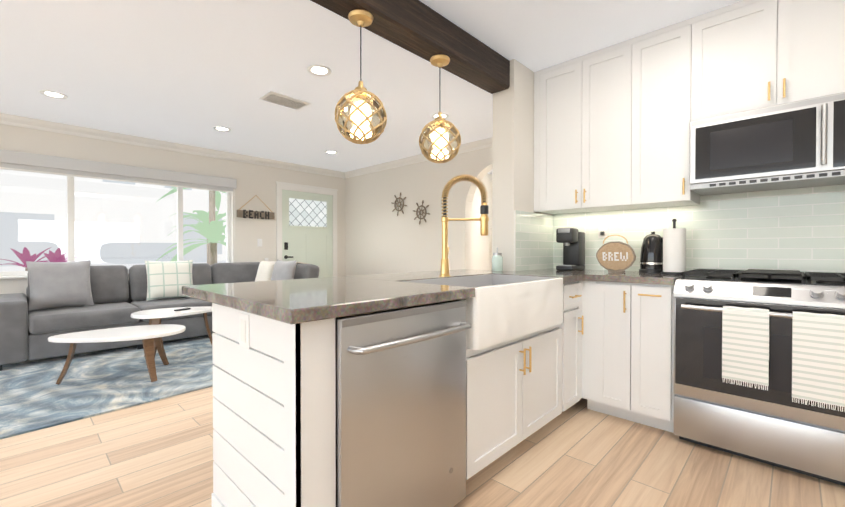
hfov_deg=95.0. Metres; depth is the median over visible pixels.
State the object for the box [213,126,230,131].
recessed light
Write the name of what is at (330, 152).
recessed light
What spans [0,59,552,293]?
wall
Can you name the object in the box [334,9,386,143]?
pendant light
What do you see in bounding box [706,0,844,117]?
upper cabinet
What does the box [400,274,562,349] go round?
farmhouse sink
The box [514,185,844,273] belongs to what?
tile backsplash
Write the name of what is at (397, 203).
wall art
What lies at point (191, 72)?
ceiling
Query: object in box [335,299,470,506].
dishwasher
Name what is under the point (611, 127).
upper cabinet
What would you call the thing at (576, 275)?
countertop
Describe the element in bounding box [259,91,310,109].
ceiling vent
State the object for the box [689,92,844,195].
microwave
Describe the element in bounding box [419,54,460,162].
pendant light
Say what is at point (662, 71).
upper cabinet
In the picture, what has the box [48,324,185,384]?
coffee table
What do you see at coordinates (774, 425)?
range
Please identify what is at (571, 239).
coffee maker
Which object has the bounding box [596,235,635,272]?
sign
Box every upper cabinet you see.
[534,42,629,213]
[618,13,705,208]
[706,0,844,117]
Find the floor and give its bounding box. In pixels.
[0,387,844,506]
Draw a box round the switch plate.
[257,239,261,246]
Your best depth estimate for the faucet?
2.31 m
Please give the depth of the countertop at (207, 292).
1.96 m
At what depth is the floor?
1.90 m
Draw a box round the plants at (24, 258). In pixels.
[0,247,67,270]
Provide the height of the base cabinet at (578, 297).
0.880 m
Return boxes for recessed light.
[39,90,67,98]
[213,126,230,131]
[307,64,331,76]
[325,150,337,153]
[431,113,448,118]
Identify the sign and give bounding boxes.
[237,195,274,218]
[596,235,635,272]
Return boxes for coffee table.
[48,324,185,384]
[130,306,211,357]
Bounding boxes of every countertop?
[182,269,505,303]
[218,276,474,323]
[494,268,690,284]
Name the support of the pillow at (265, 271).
on the sofa
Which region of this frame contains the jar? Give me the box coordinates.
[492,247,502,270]
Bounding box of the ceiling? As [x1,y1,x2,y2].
[0,0,741,173]
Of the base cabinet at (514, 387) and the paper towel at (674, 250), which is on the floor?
the base cabinet at (514, 387)
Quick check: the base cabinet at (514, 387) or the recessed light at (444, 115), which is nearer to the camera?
the base cabinet at (514, 387)
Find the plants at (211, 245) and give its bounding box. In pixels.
[183,188,225,265]
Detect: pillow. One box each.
[26,260,93,310]
[145,260,192,300]
[255,260,275,281]
[271,260,295,280]
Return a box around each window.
[0,169,225,271]
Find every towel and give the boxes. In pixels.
[661,218,685,274]
[722,306,769,390]
[792,312,844,411]
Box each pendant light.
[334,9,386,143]
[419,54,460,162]
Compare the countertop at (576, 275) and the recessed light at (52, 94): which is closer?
the countertop at (576, 275)
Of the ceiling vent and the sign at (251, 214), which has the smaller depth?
the ceiling vent
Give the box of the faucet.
[439,174,488,276]
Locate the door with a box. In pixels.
[276,181,337,277]
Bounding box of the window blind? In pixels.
[0,149,236,212]
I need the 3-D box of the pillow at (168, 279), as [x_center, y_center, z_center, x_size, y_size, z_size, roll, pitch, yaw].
[-3.054,0.315,4.694,0.500,0.466,0.184,-1,1,-42]
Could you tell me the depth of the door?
6.61 m
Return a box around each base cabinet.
[461,299,562,479]
[563,280,594,411]
[595,281,642,423]
[643,284,674,432]
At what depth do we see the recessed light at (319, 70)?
3.06 m
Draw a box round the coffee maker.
[556,227,584,270]
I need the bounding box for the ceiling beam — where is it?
[311,0,509,93]
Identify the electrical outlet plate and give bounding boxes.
[598,223,607,237]
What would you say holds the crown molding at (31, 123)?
attached to the wall
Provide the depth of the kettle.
2.64 m
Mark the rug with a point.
(34, 396)
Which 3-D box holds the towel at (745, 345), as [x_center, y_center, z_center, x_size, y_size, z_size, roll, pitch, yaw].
[1.588,0.457,1.905,0.175,0.385,0.054,1,1,44]
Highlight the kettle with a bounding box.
[639,232,662,272]
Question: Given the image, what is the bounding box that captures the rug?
[0,334,213,438]
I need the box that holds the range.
[674,269,844,485]
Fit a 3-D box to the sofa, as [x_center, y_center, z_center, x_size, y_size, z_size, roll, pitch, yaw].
[-2.719,0.580,4.403,1.900,0.886,2.980,1,1,44]
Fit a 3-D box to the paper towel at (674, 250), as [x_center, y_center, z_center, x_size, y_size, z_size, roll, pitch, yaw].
[1.640,-0.047,2.522,0.150,0.363,0.150,1,1,44]
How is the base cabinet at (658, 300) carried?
on the floor
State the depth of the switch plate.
6.02 m
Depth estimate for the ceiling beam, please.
2.31 m
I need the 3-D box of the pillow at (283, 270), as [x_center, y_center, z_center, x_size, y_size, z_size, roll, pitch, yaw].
[-1.748,0.313,4.821,0.484,0.466,0.190,1,1,44]
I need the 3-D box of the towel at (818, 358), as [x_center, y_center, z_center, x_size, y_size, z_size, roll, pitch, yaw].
[1.772,0.473,1.729,0.175,0.415,0.054,1,1,44]
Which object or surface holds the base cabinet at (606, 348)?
on the floor
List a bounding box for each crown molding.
[0,113,345,178]
[345,137,491,177]
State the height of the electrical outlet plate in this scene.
0.115 m
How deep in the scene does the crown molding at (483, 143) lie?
5.98 m
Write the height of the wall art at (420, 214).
0.363 m
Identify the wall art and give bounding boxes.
[391,192,406,215]
[413,200,429,224]
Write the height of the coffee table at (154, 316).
0.468 m
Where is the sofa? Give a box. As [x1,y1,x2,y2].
[0,262,319,370]

